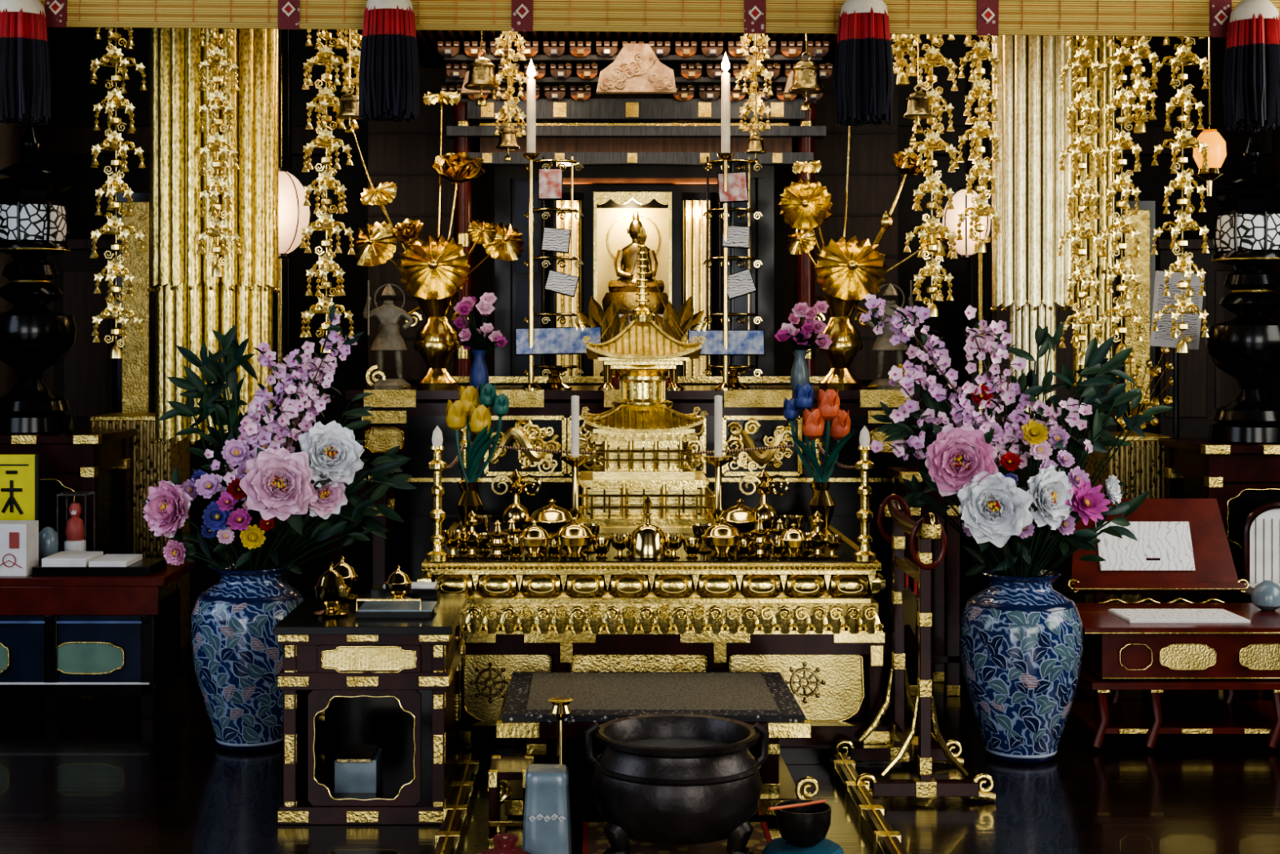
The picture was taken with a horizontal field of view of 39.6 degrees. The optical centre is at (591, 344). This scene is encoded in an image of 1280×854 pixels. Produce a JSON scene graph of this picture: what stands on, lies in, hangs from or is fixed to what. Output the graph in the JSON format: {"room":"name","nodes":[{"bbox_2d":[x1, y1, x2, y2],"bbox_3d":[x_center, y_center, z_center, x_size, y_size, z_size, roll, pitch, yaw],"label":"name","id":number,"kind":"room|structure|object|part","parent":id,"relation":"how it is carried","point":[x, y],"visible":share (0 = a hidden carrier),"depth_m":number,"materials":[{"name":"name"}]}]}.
{"room":"house of worship","nodes":[
{"label":"house of worship","id":0,"kind":"room"},
{"bbox_2d":[0,590,1279,853],"bbox_3d":[0.300,1.350,4.200,7.200,0.100,10.500,0,0,0],"label":"floor","id":1,"kind":"structure","parent":0,"point":[99,776],"depth_m":5.11,"materials":[{"name":"wood"}]},
{"bbox_2d":[0,120,22,397],"bbox_3d":[-2.750,-0.350,8.050,0.400,3.300,0.400,0,0,0],"label":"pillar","id":2,"kind":"structure","parent":1,"relation":"on","point":[11,134],"depth_m":7.96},
{"bbox_2d":[0,428,135,555],"bbox_3d":[-2.144,0.822,6.989,0.563,0.957,0.563,0,0,0],"label":"cabinet","id":3,"kind":"object","parent":1,"relation":"on","point":[97,460],"visible":0.38,"depth_m":6.77,"materials":[{"name":"black wood"}]},
{"bbox_2d":[0,127,76,432],"bbox_3d":[-2.202,-0.254,6.970,0.349,1.186,0.349,0,0,19],"label":"lantern","id":4,"kind":"object","parent":3,"relation":"on","point":[34,222],"visible":1,"depth_m":6.87,"materials":[{"name":"metal"}]},
{"bbox_2d":[0,560,195,718],"bbox_3d":[-1.867,1.055,6.419,0.764,0.489,0.502,0,0,0],"label":"side table","id":5,"kind":"object","parent":1,"relation":"on","point":[60,635],"visible":1,"depth_m":6.17,"materials":[{"name":"wood"}]},
{"bbox_2d":[0,520,38,576],"bbox_3d":[-2.064,0.720,6.276,0.176,0.182,0.148,0,0,0],"label":"offering box","id":6,"kind":"object","parent":5,"relation":"on","point":[19,539],"visible":0.99,"depth_m":6.21,"materials":[{"name":"paper"}]},
{"bbox_2d":[0,453,39,564],"bbox_3d":[-2.140,0.609,6.555,0.200,0.404,0.030,0,0,0],"label":"sign","id":7,"kind":"object","parent":5,"relation":"on","point":[20,473],"visible":0.6,"depth_m":6.55,"materials":[{"name":"yellow"}]},
{"bbox_2d":[38,526,58,564],"bbox_3d":[-1.989,0.738,6.500,0.076,0.145,0.076,0,0,0],"label":"ceramic jar","id":8,"kind":"object","parent":5,"relation":"on","point":[48,540],"visible":0.73,"depth_m":6.47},
{"bbox_2d":[56,491,94,551],"bbox_3d":[-1.904,0.680,6.560,0.106,0.262,0.120,0,0,0],"label":"toy","id":9,"kind":"object","parent":5,"relation":"on","point":[75,531],"visible":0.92,"depth_m":6.53,"materials":[{"name":"red"}]},
{"bbox_2d":[32,551,166,575],"bbox_3d":[-1.758,0.781,6.362,0.408,0.060,0.275,0,0,0],"label":"tray","id":10,"kind":"object","parent":5,"relation":"on","point":[62,562],"visible":0.98,"depth_m":6.23,"materials":[{"name":"black paint"}]},
{"bbox_2d":[116,191,155,412],"bbox_3d":[-2.017,0.314,7.870,0.162,1.971,0.060,0,0,0],"label":"wall panel","id":11,"kind":"object","parent":1,"relation":"on","point":[135,369],"visible":0.26,"depth_m":7.84,"materials":[{"name":"gold"}]},
{"bbox_2d":[89,412,190,648],"bbox_3d":[-1.907,0.799,7.543,0.341,1.002,0.413,0,0,0],"label":"pillar base","id":12,"kind":"object","parent":1,"relation":"on","point":[151,463],"visible":0.38,"depth_m":7.36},
{"bbox_2d":[190,561,304,751],"bbox_3d":[-1.109,1.010,5.770,0.379,0.580,0.380,0,0,14],"label":"porcelain vase","id":13,"kind":"object","parent":1,"relation":"on","point":[237,655],"visible":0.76,"depth_m":5.63,"materials":[{"name":"blue ceramic"}]},
{"bbox_2d":[141,302,417,573],"bbox_3d":[-1.010,0.334,5.733,0.849,0.938,0.480,0,0,6],"label":"bouquet","id":14,"kind":"object","parent":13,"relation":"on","point":[275,483],"visible":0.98,"depth_m":5.71,"materials":[{"name":"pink plant"}]},
{"bbox_2d":[271,29,291,586],"bbox_3d":[-1.395,-0.350,7.984,0.080,3.300,0.092,0,0,0],"label":"post","id":15,"kind":"object","parent":1,"relation":"on","point":[282,300],"visible":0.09,"depth_m":7.95,"materials":[{"name":"black paint"}]},
{"bbox_2d":[328,466,400,593],"bbox_3d":[-0.869,0.887,6.729,0.258,0.827,0.363,0,0,0],"label":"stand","id":16,"kind":"object","parent":1,"relation":"on","point":[383,548],"visible":0.09,"depth_m":6.57,"materials":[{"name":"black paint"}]},
{"bbox_2d":[274,555,468,824],"bbox_3d":[-0.618,0.965,5.114,0.480,0.666,0.631,0,0,0],"label":"lacquered ritual desk","id":17,"kind":"object","parent":1,"relation":"on","point":[372,706],"depth_m":4.82,"materials":[{"name":"wood"}]},
{"bbox_2d":[313,561,348,617],"bbox_3d":[-0.734,0.687,5.000,0.100,0.150,0.099,0,0,0],"label":"incense burner","id":18,"kind":"object","parent":17,"relation":"on","point":[331,589],"visible":1,"depth_m":4.97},
{"bbox_3d":[-0.746,0.697,5.310,0.100,0.130,0.099,0,0,0],"label":"brass incense burner","id":19,"kind":"part","parent":17,"relation":"part of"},
{"bbox_2d":[355,598,436,617],"bbox_3d":[-0.553,0.735,5.038,0.211,0.054,0.183,0,0,0],"label":"book","id":20,"kind":"object","parent":17,"relation":"on","point":[420,609],"visible":1,"depth_m":4.97,"materials":[{"name":"black paper"}]},
{"bbox_3d":[-0.572,0.707,5.250,0.100,0.110,0.099,0,0,0],"label":"brass incense burner","id":21,"kind":"part","parent":17,"relation":"part of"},
{"bbox_2d":[370,582,439,599],"bbox_3d":[-0.562,0.742,5.360,0.200,0.040,0.100,0,0,0],"label":"tray","id":22,"kind":"object","parent":17,"relation":"on","point":[423,590],"visible":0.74,"depth_m":5.31,"materials":[{"name":"black paint"}]},
{"bbox_2d":[431,752,481,853],"bbox_3d":[-0.368,1.274,4.840,0.064,0.053,1.180,0,0,0],"label":"rail","id":23,"kind":"object","parent":1,"relation":"on","point":[450,836],"depth_m":4.79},
{"bbox_2d":[475,833,530,853],"bbox_3d":[-0.210,1.250,4.327,0.216,0.100,0.216,0,0,0],"label":"cloth","id":24,"kind":"object","parent":1,"relation":"on","point":[505,843],"visible":1,"depth_m":4.32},
{"bbox_2d":[488,755,533,848],"bbox_3d":[-0.211,1.199,4.660,0.112,0.202,0.185,0,0,0],"label":"stand","id":25,"kind":"object","parent":1,"relation":"on","point":[502,767],"visible":0.65,"depth_m":4.57,"materials":[{"name":"metal"}]},
{"bbox_2d":[522,764,572,853],"bbox_3d":[-0.112,1.176,4.428,0.123,0.247,0.126,0,0,0],"label":"canister","id":26,"kind":"object","parent":1,"relation":"on","point":[547,827],"visible":1,"depth_m":4.38,"materials":[{"name":"metal"}]},
{"bbox_2d":[548,697,576,839],"bbox_3d":[-0.082,1.119,4.690,0.080,0.362,0.080,0,0,0],"label":"holder","id":27,"kind":"object","parent":1,"relation":"on","point":[560,709],"visible":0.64,"depth_m":4.68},
{"bbox_2d":[345,364,919,671],"bbox_3d":[0.162,0.689,7.460,2.278,1.222,0.879,0,0,0],"label":"altar table","id":28,"kind":"object","parent":1,"relation":"on","point":[753,417],"visible":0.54,"depth_m":7.07,"materials":[{"name":"black wood"}]},
{"bbox_2d":[363,280,413,389],"bbox_3d":[-0.812,-0.036,7.145,0.184,0.440,0.182,0,0,-33],"label":"guardian statue","id":29,"kind":"object","parent":28,"relation":"on","point":[388,337],"visible":0.99,"depth_m":7.13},
{"bbox_2d":[350,90,524,389],"bbox_3d":[-0.637,-0.431,7.247,0.720,1.231,0.296,0,0,0],"label":"arrangement","id":30,"kind":"object","parent":28,"relation":"on","point":[433,270],"visible":0.97,"depth_m":7.23,"materials":[{"name":"metal"}]},
{"bbox_2d":[451,292,507,390],"bbox_3d":[-0.455,-0.012,7.112,0.238,0.392,0.155,0,0,0],"label":"flower vase","id":31,"kind":"object","parent":28,"relation":"on","point":[470,337],"visible":0.99,"depth_m":7.12,"materials":[{"name":"blue paint"}]},
{"bbox_2d":[520,58,541,391],"bbox_3d":[-0.242,-0.476,7.070,0.080,1.320,0.080,0,0,0],"label":"lit candle","id":32,"kind":"object","parent":28,"relation":"on","point":[531,154],"visible":1,"depth_m":7.06,"materials":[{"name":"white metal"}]},
{"bbox_2d":[515,156,601,390],"bbox_3d":[-0.134,-0.287,7.165,0.346,0.942,0.228,0,0,0],"label":"card stand","id":33,"kind":"object","parent":28,"relation":"on","point":[554,340],"visible":0.94,"depth_m":7.08,"materials":[{"name":"gold metal"}]},
{"bbox_2d":[574,296,706,390],"bbox_3d":[0.195,-0.003,7.100,0.528,0.375,0.098,0,0,0],"label":"ornament","id":34,"kind":"object","parent":28,"relation":"on","point":[685,319],"visible":0.52,"depth_m":7.08,"materials":[{"name":"gold metal"}]},
{"bbox_2d":[611,314,670,389],"bbox_3d":[0.182,0.032,7.207,0.267,0.304,0.186,0,0,0],"label":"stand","id":35,"kind":"object","parent":28,"relation":"on","point":[615,381],"visible":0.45,"depth_m":7.15,"materials":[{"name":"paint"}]},
{"bbox_2d":[715,53,735,391],"bbox_3d":[0.531,-0.489,7.070,0.080,1.346,0.080,0,0,0],"label":"lit candle","id":36,"kind":"object","parent":28,"relation":"on","point":[725,154],"visible":1,"depth_m":7.06,"materials":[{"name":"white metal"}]},
{"bbox_2d":[688,156,764,390],"bbox_3d":[0.534,-0.287,7.165,0.305,0.942,0.227,0,0,0],"label":"card stand","id":37,"kind":"object","parent":28,"relation":"on","point":[748,342],"visible":0.98,"depth_m":7.08,"materials":[{"name":"gold metal"}]},
{"bbox_2d":[774,300,832,390],"bbox_3d":[0.847,0.005,7.102,0.205,0.358,0.170,0,0,29],"label":"flower vase","id":38,"kind":"object","parent":28,"relation":"on","point":[800,339],"visible":1,"depth_m":7.12,"materials":[{"name":"blue ceramic"}]},
{"bbox_2d":[778,125,948,389],"bbox_3d":[1.113,-0.396,7.247,0.711,1.159,0.296,0,0,0],"label":"arrangement","id":39,"kind":"object","parent":28,"relation":"on","point":[848,271],"visible":0.85,"depth_m":7.22,"materials":[{"name":"metal"}]},
{"bbox_2d":[866,280,914,389],"bbox_3d":[1.194,-0.036,7.147,0.183,0.440,0.183,0,0,35],"label":"guardian statue","id":40,"kind":"object","parent":28,"relation":"on","point":[882,344],"visible":0.6,"depth_m":7.12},
{"bbox_2d":[368,30,898,385],"bbox_3d":[0.207,-0.224,8.575,2.668,3.047,1.450,0,0,0],"label":"shrine","id":41,"kind":"object","parent":1,"relation":"on","point":[640,113],"visible":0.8,"depth_m":8.39,"materials":[{"name":"wood"}]},
{"bbox_2d":[600,210,668,376],"bbox_3d":[0.212,-0.232,8.550,0.349,0.824,0.349,0,0,0],"label":"statue","id":42,"kind":"object","parent":41,"relation":"on","point":[627,256],"visible":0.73,"depth_m":8.48,"materials":[{"name":"gold metal"}]},
{"bbox_2d":[487,671,819,819],"bbox_3d":[0.167,1.153,5.160,0.904,0.294,0.670,0,0,0],"label":"table","id":43,"kind":"object","parent":1,"relation":"on","point":[766,698],"visible":0.61,"depth_m":4.93,"materials":[{"name":"black wood"}]},
{"bbox_2d":[416,521,902,764],"bbox_3d":[0.203,0.990,6.175,1.513,0.620,1.350,0,0,0],"label":"altar","id":44,"kind":"object","parent":1,"relation":"on","point":[815,623],"visible":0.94,"depth_m":5.56,"materials":[{"name":"gold metal"}]},
{"bbox_2d":[445,382,509,533],"bbox_3d":[-0.407,0.408,6.213,0.229,0.545,0.115,0,0,28],"label":"tulip vase","id":45,"kind":"object","parent":44,"relation":"on","point":[467,410],"visible":0.97,"depth_m":6.19,"materials":[{"name":"yellow plant"}]},
{"bbox_2d":[560,395,590,523],"bbox_3d":[-0.058,0.428,6.100,0.120,0.505,0.118,0,0,0],"label":"candlestick","id":46,"kind":"object","parent":44,"relation":"on","point":[575,460],"visible":0.67,"depth_m":6.09,"materials":[{"name":"gold metal"}]},
{"bbox_2d":[441,469,841,559],"bbox_3d":[0.157,0.550,5.845,1.279,0.260,0.485,0,0,0],"label":"vessels","id":47,"kind":"object","parent":44,"relation":"on","point":[552,528],"visible":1,"depth_m":5.66,"materials":[{"name":"metal"}]},
{"bbox_2d":[578,226,715,537],"bbox_3d":[0.183,0.137,6.463,0.542,1.136,0.556,0,0,0],"label":"pagoda","id":48,"kind":"object","parent":44,"relation":"on","point":[642,437],"visible":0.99,"depth_m":6.30,"materials":[{"name":"metal"}]},
{"bbox_2d":[426,423,875,561],"bbox_3d":[0.186,0.468,6.200,1.418,0.425,1.272,0,0,0],"label":"candlesticks","id":49,"kind":"object","parent":44,"relation":"on","point":[437,515],"visible":0.6,"depth_m":5.59,"materials":[{"name":"metal"}]},
{"bbox_2d":[703,395,733,524],"bbox_3d":[0.434,0.428,6.100,0.120,0.505,0.118,0,0,0],"label":"candlestick","id":50,"kind":"object","parent":44,"relation":"on","point":[717,460],"visible":0.66,"depth_m":6.09,"materials":[{"name":"gold metal"}]},
{"bbox_2d":[783,382,857,534],"bbox_3d":[0.794,0.409,6.209,0.248,0.544,0.125,0,0,0],"label":"tulip vase","id":51,"kind":"object","parent":44,"relation":"on","point":[837,421],"visible":0.97,"depth_m":6.19,"materials":[{"name":"orange plant"}]},
{"bbox_2d":[582,821,772,853],"bbox_3d":[0.223,1.296,4.380,0.494,0.009,0.860,0,0,0],"label":"carpet","id":52,"kind":"object","parent":1,"relation":"on","point":[595,840],"visible":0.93,"depth_m":4.58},
{"bbox_2d":[584,713,768,853],"bbox_3d":[0.216,1.129,4.530,0.435,0.333,0.435,0,0,26],"label":"incense burner","id":53,"kind":"object","parent":52,"relation":"on","point":[669,779],"visible":1,"depth_m":4.38,"materials":[{"name":"black metal"}]},
{"bbox_2d":[762,799,844,853],"bbox_3d":[0.529,1.223,4.450,0.208,0.154,0.208,0,0,22],"label":"bowl","id":54,"kind":"object","parent":1,"relation":"on","point":[803,825],"visible":1,"depth_m":4.41,"materials":[{"name":"brown metal"}]},
{"bbox_2d":[829,752,907,853],"bbox_3d":[0.755,1.274,4.840,0.064,0.053,1.180,0,0,0],"label":"rail","id":55,"kind":"object","parent":1,"relation":"on","point":[870,816],"depth_m":4.81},
{"bbox_2d":[835,493,995,801],"bbox_3d":[0.945,0.882,5.265,0.404,0.835,0.686,0,0,0],"label":"lacquered gong stand","id":56,"kind":"object","parent":1,"relation":"on","point":[913,611],"visible":0.96,"depth_m":5.05,"materials":[{"name":"wood"}]},
{"bbox_2d":[886,466,960,695],"bbox_3d":[1.262,0.887,6.729,0.244,0.827,0.363,0,0,0],"label":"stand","id":57,"kind":"object","parent":1,"relation":"on","point":[945,577],"visible":0.39,"depth_m":6.57,"materials":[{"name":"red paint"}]},
{"bbox_2d":[967,35,988,599],"bbox_3d":[1.735,-0.350,7.984,0.080,3.300,0.092,0,0,0],"label":"post","id":58,"kind":"object","parent":1,"relation":"on","point":[978,266],"visible":0.09,"depth_m":7.95,"materials":[{"name":"black paint"}]},
{"bbox_2d":[960,568,1083,763],"bbox_3d":[1.353,1.010,5.610,0.378,0.580,0.380,0,0,12],"label":"porcelain vase","id":59,"kind":"object","parent":1,"relation":"on","point":[1021,648],"visible":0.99,"depth_m":5.48,"materials":[{"name":"blue ceramic"}]},
{"bbox_2d":[860,293,1173,577],"bbox_3d":[1.340,0.321,5.575,0.983,0.963,0.460,0,0,-4],"label":"bouquet","id":60,"kind":"object","parent":59,"relation":"in","point":[967,457],"visible":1,"depth_m":5.56,"materials":[{"name":"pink plant"}]},
{"bbox_2d":[988,239,1116,602],"bbox_3d":[2.206,0.400,8.470,0.628,1.800,0.060,0,0,0],"label":"pillar","id":61,"kind":"structure","parent":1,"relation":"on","point":[1064,355],"depth_m":8.44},
{"bbox_2d":[1083,431,1171,602],"bbox_3d":[2.266,0.840,7.543,0.265,0.920,0.413,0,0,0],"label":"pedestal","id":62,"kind":"object","parent":1,"relation":"on","point":[1140,465],"visible":0.22,"depth_m":7.35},
{"bbox_2d":[1115,346,1173,433],"bbox_3d":[2.320,0.193,7.517,0.257,0.378,0.174,0,0,0],"label":"ornament","id":63,"kind":"object","parent":62,"relation":"on","point":[1155,402],"visible":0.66,"depth_m":7.53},
{"bbox_2d":[1116,200,1155,433],"bbox_3d":[2.411,0.332,7.870,0.159,1.936,0.060,0,0,0],"label":"wall panel","id":64,"kind":"object","parent":1,"relation":"on","point":[1145,222],"visible":0.39,"depth_m":7.84,"materials":[{"name":"gold metal"}]},
{"bbox_2d":[1067,497,1248,700],"bbox_3d":[1.989,0.927,6.340,0.637,0.745,0.260,0,0,0],"label":"lectern","id":65,"kind":"object","parent":1,"relation":"on","point":[1182,546],"visible":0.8,"depth_m":6.31,"materials":[{"name":"wood"}]},
{"bbox_2d":[1068,602,1279,747],"bbox_3d":[1.975,1.094,5.898,0.831,0.392,0.544,0,0,0],"label":"desk","id":66,"kind":"object","parent":1,"relation":"on","point":[1118,654],"visible":0.91,"depth_m":5.68,"materials":[{"name":"wood"}]},
{"bbox_2d":[1108,608,1250,622],"bbox_3d":[1.928,0.893,5.850,0.388,0.010,0.240,0,0,0],"label":"sheets","id":67,"kind":"object","parent":66,"relation":"on","point":[1131,615],"visible":1,"depth_m":5.81,"materials":[{"name":"paper"}]},
{"bbox_2d":[1250,580,1279,610],"bbox_3d":[2.282,0.848,6.000,0.110,0.100,0.110,0,0,0],"label":"ceramic jar","id":68,"kind":"object","parent":66,"relation":"on","point":[1265,595],"visible":1,"depth_m":5.96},
{"bbox_2d":[1150,271,1204,437],"bbox_3d":[2.408,0.499,7.325,0.224,1.602,0.034,0,0,0],"label":"posted notice","id":69,"kind":"object","parent":1,"relation":"on","point":[1161,338],"visible":0.52,"depth_m":7.31,"materials":[{"name":"paper"}]},
{"bbox_2d":[1155,239,1271,437],"bbox_3d":[3.061,0.400,8.470,0.742,1.800,0.060,0,0,0],"label":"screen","id":70,"kind":"object","parent":1,"relation":"on","point":[1204,388],"visible":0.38,"depth_m":8.44,"materials":[{"name":"wood"}]},
{"bbox_2d":[1158,437,1279,602],"bbox_3d":[2.582,0.840,6.989,0.536,0.919,0.563,0,0,0],"label":"cabinet","id":71,"kind":"object","parent":1,"relation":"on","point":[1242,477],"visible":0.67,"depth_m":6.77,"materials":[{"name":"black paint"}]},
{"bbox_2d":[1204,137,1279,442],"bbox_3d":[2.588,-0.216,6.970,0.349,1.186,0.349,0,0,19],"label":"lantern","id":72,"kind":"object","parent":71,"relation":"on","point":[1246,347],"visible":1,"depth_m":6.87,"materials":[{"name":"metal"}]},
{"bbox_2d":[1230,501,1279,700],"bbox_3d":[2.527,0.938,6.440,0.340,0.723,0.260,0,0,0],"label":"upholstered chair","id":73,"kind":"object","parent":1,"relation":"on","point":[1261,527],"visible":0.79,"depth_m":6.53,"materials":[{"name":"fabric"}]},
{"bbox_2d":[1271,126,1279,405],"bbox_3d":[3.250,-0.350,8.050,0.400,3.300,0.400,0,0,0],"label":"pillar","id":74,"kind":"structure","parent":1,"relation":"on","point":[1275,133],"depth_m":8.03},
{"bbox_2d":[22,27,1271,555],"bbox_3d":[0.300,-0.350,9.500,7.200,3.300,0.100,0,0,0],"label":"wall","id":75,"kind":"structure","parent":0,"point":[72,51],"depth_m":9.45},
{"bbox_2d":[22,125,1271,590],"bbox_3d":[0.300,0.075,9.410,7.200,2.450,0.080,0,0,0],"label":"trim","id":76,"kind":"structure","parent":75,"relation":"attached to","point":[55,140],"depth_m":9.37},
{"bbox_3d":[0.300,-2.050,4.200,7.200,0.100,10.500,0,0,0],"label":"ceiling","id":77,"kind":"structure","parent":0,"visible":0},
{"bbox_2d":[0,0,51,126],"bbox_3d":[-1.790,-1.035,5.571,0.189,0.687,0.182,0,0,0],"label":"tassel","id":78,"kind":"object","parent":77,"relation":"hanging from","point":[25,82],"visible":1,"depth_m":5.51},
{"bbox_2d":[88,27,147,358],"bbox_3d":[-1.713,-0.655,6.409,0.212,1.411,0.204,0,0,0],"label":"hanging ornament","id":79,"kind":"object","parent":77,"relation":"hanging from","point":[114,98],"visible":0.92,"depth_m":6.38,"materials":[{"name":"metal"}]},
{"bbox_2d":[147,27,280,445],"bbox_3d":[-1.423,-0.814,6.700,0.486,2.372,0.484,0,0,0],"label":"banner","id":80,"kind":"object","parent":77,"relation":"hanging from","point":[190,303],"visible":0.75,"depth_m":6.53,"materials":[{"name":"metal"}]},
{"bbox_2d":[195,28,241,276],"bbox_3d":[-1.348,-0.808,6.407,0.171,1.130,0.164,0,0,0],"label":"hanging ornament","id":81,"kind":"object","parent":77,"relation":"hanging from","point":[216,185],"visible":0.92,"depth_m":6.38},
{"bbox_2d":[278,29,311,258],"bbox_3d":[-1.316,-0.916,7.500,0.250,1.109,0.253,0,0,0],"label":"paper lantern","id":82,"kind":"object","parent":77,"relation":"hanging from","point":[293,216],"visible":0.53,"depth_m":7.43,"materials":[{"name":"white paper"}]},
{"bbox_2d":[299,29,355,352],"bbox_3d":[-0.956,-0.665,6.409,0.208,1.391,0.200,0,0,0],"label":"hanging ornament","id":83,"kind":"object","parent":77,"relation":"hanging from","point":[326,181],"visible":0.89,"depth_m":6.38,"materials":[{"name":"metal"}]},
{"bbox_2d":[335,29,362,133],"bbox_3d":[-0.852,-1.052,6.250,0.099,0.615,0.099,0,0,0],"label":"brass bell","id":84,"kind":"object","parent":77,"relation":"hanging from","point":[348,103],"visible":0.89,"depth_m":6.22,"materials":[{"name":"metal"}]},
{"bbox_2d":[341,29,362,98],"bbox_3d":[-0.847,-1.111,6.405,0.126,0.526,0.122,0,0,0],"label":"hanging ornament","id":85,"kind":"object","parent":77,"relation":"hanging from","point":[355,55],"visible":0.38,"depth_m":6.38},
{"bbox_2d":[358,0,419,123],"bbox_3d":[-0.635,-1.042,5.574,0.192,0.680,0.187,0,0,0],"label":"tassel","id":86,"kind":"object","parent":77,"relation":"hanging from","point":[389,71],"visible":1,"depth_m":5.51,"materials":[{"name":"fabric"}]},
{"bbox_2d":[464,31,497,106],"bbox_3d":[-0.463,-1.240,7.450,0.148,0.481,0.148,0,0,0],"label":"brass bell","id":87,"kind":"object","parent":77,"relation":"hanging from","point":[481,74],"visible":1,"depth_m":7.41,"materials":[{"name":"metal"}]},
{"bbox_2d":[495,31,519,160],"bbox_3d":[-0.345,-1.117,7.300,0.101,0.727,0.101,0,0,0],"label":"brass bell","id":88,"kind":"object","parent":77,"relation":"hanging from","point":[508,140],"visible":1,"depth_m":7.28,"materials":[{"name":"metal"}]},
{"bbox_2d":[489,31,529,151],"bbox_3d":[-0.342,-1.152,7.457,0.179,0.684,0.172,0,0,0],"label":"hanging ornament","id":89,"kind":"object","parent":77,"relation":"hanging from","point":[513,70],"visible":0.7,"depth_m":7.43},
{"bbox_2d":[39,0,1279,37],"bbox_3d":[0.167,-1.194,5.667,4.314,0.407,0.047,0,0,0],"label":"blind valance","id":90,"kind":"object","parent":77,"relation":"hanging from","point":[1120,18],"visible":0.94,"depth_m":5.66,"materials":[{"name":"yellow wood"}]},
{"bbox_2d":[734,33,773,137],"bbox_3d":[0.681,-1.169,7.457,0.177,0.650,0.170,0,0,0],"label":"hanging ornament","id":91,"kind":"object","parent":77,"relation":"hanging from","point":[745,40],"visible":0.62,"depth_m":7.43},
{"bbox_2d":[745,33,766,163],"bbox_3d":[0.673,-1.111,7.300,0.087,0.739,0.087,0,0,0],"label":"brass bell","id":92,"kind":"object","parent":77,"relation":"hanging from","point":[756,146],"visible":0.99,"depth_m":7.29,"materials":[{"name":"metal"}]},
{"bbox_2d":[787,33,824,111],"bbox_3d":[0.899,-1.229,7.450,0.155,0.502,0.155,0,0,0],"label":"brass bell","id":93,"kind":"object","parent":77,"relation":"hanging from","point":[806,79],"visible":0.98,"depth_m":7.41,"materials":[{"name":"metal"}]},
{"bbox_2d":[833,0,893,127],"bbox_3d":[0.851,-1.034,5.569,0.184,0.689,0.187,0,0,0],"label":"tassel","id":94,"kind":"object","parent":77,"relation":"hanging from","point":[864,79],"visible":1,"depth_m":5.51,"materials":[{"name":"fabric"}]},
{"bbox_2d":[890,34,917,85],"bbox_3d":[1.118,-1.154,6.404,0.117,0.439,0.112,0,0,0],"label":"hanging ornament","id":95,"kind":"object","parent":77,"relation":"hanging from","point":[903,42],"visible":0.52,"depth_m":6.38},
{"bbox_2d":[903,34,933,133],"bbox_3d":[1.148,-1.052,6.250,0.105,0.616,0.105,0,0,0],"label":"brass bell","id":96,"kind":"object","parent":77,"relation":"hanging from","point":[918,107],"visible":0.97,"depth_m":6.22,"materials":[{"name":"metal"}]},
{"bbox_2d":[902,34,959,316],"bbox_3d":[1.224,-0.736,6.409,0.208,1.274,0.200,0,0,0],"label":"hanging ornament","id":97,"kind":"object","parent":77,"relation":"hanging from","point":[932,225],"visible":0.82,"depth_m":6.38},
{"bbox_2d":[942,35,991,258],"bbox_3d":[1.580,-0.915,7.500,0.200,1.111,0.203,0,0,0],"label":"paper lantern","id":98,"kind":"object","parent":77,"relation":"hanging from","point":[965,247],"visible":0.57,"depth_m":7.44,"materials":[{"name":"white paper"}]},
{"bbox_2d":[955,35,1001,253],"bbox_3d":[1.397,-0.852,6.407,0.168,1.044,0.161,0,0,0],"label":"hanging ornament","id":99,"kind":"object","parent":77,"relation":"hanging from","point":[980,207],"visible":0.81,"depth_m":6.38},
{"bbox_2d":[990,35,1075,428],"bbox_3d":[1.661,-0.829,6.700,0.312,2.342,0.310,0,0,0],"label":"banner","id":100,"kind":"object","parent":77,"relation":"hanging from","point":[1028,277],"visible":0.61,"depth_m":6.58,"materials":[{"name":"fabric"}]},
{"bbox_2d":[1056,35,1103,364],"bbox_3d":[1.759,-0.643,6.394,0.168,1.434,0.163,0,0,38],"label":"hanging ornament","id":101,"kind":"object","parent":77,"relation":"hanging from","point":[1082,187],"visible":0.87,"depth_m":6.38,"materials":[{"name":"metal"}]},
{"bbox_2d":[1072,35,1115,386],"bbox_3d":[1.888,-0.920,6.699,0.173,2.161,0.172,0,0,-28],"label":"banner","id":102,"kind":"object","parent":77,"relation":"hanging from","point":[1100,268],"visible":0.39,"depth_m":6.63,"materials":[{"name":"metal"}]},
{"bbox_2d":[1097,35,1142,354],"bbox_3d":[1.907,-0.657,6.407,0.168,1.405,0.161,0,0,0],"label":"hanging ornament","id":103,"kind":"object","parent":77,"relation":"hanging from","point":[1122,140],"visible":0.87,"depth_m":6.38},
{"bbox_2d":[1120,36,1159,133],"bbox_3d":[1.973,-1.067,6.406,0.144,0.612,0.138,0,0,0],"label":"hanging ornament","id":104,"kind":"object","parent":77,"relation":"hanging from","point":[1142,86],"visible":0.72,"depth_m":6.38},
{"bbox_2d":[1150,36,1209,352],"bbox_3d":[2.126,-0.665,6.409,0.213,1.391,0.204,0,0,0],"label":"hanging ornament","id":105,"kind":"object","parent":77,"relation":"hanging from","point":[1184,55],"visible":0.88,"depth_m":6.38,"materials":[{"name":"metal"}]},
{"bbox_2d":[1192,36,1226,195],"bbox_3d":[2.276,-1.273,6.550,0.118,1.455,0.118,0,0,0],"label":"paper lantern","id":106,"kind":"object","parent":77,"relation":"hanging from","point":[1216,155],"visible":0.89,"depth_m":6.52,"materials":[{"name":"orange paper"}]},
{"bbox_2d":[1222,0,1279,132],"bbox_3d":[2.077,-1.025,5.570,0.183,0.707,0.188,0,0,0],"label":"tassel","id":107,"kind":"object","parent":77,"relation":"hanging from","point":[1251,68],"visible":1,"depth_m":5.51,"materials":[{"name":"fabric"}]}
]}

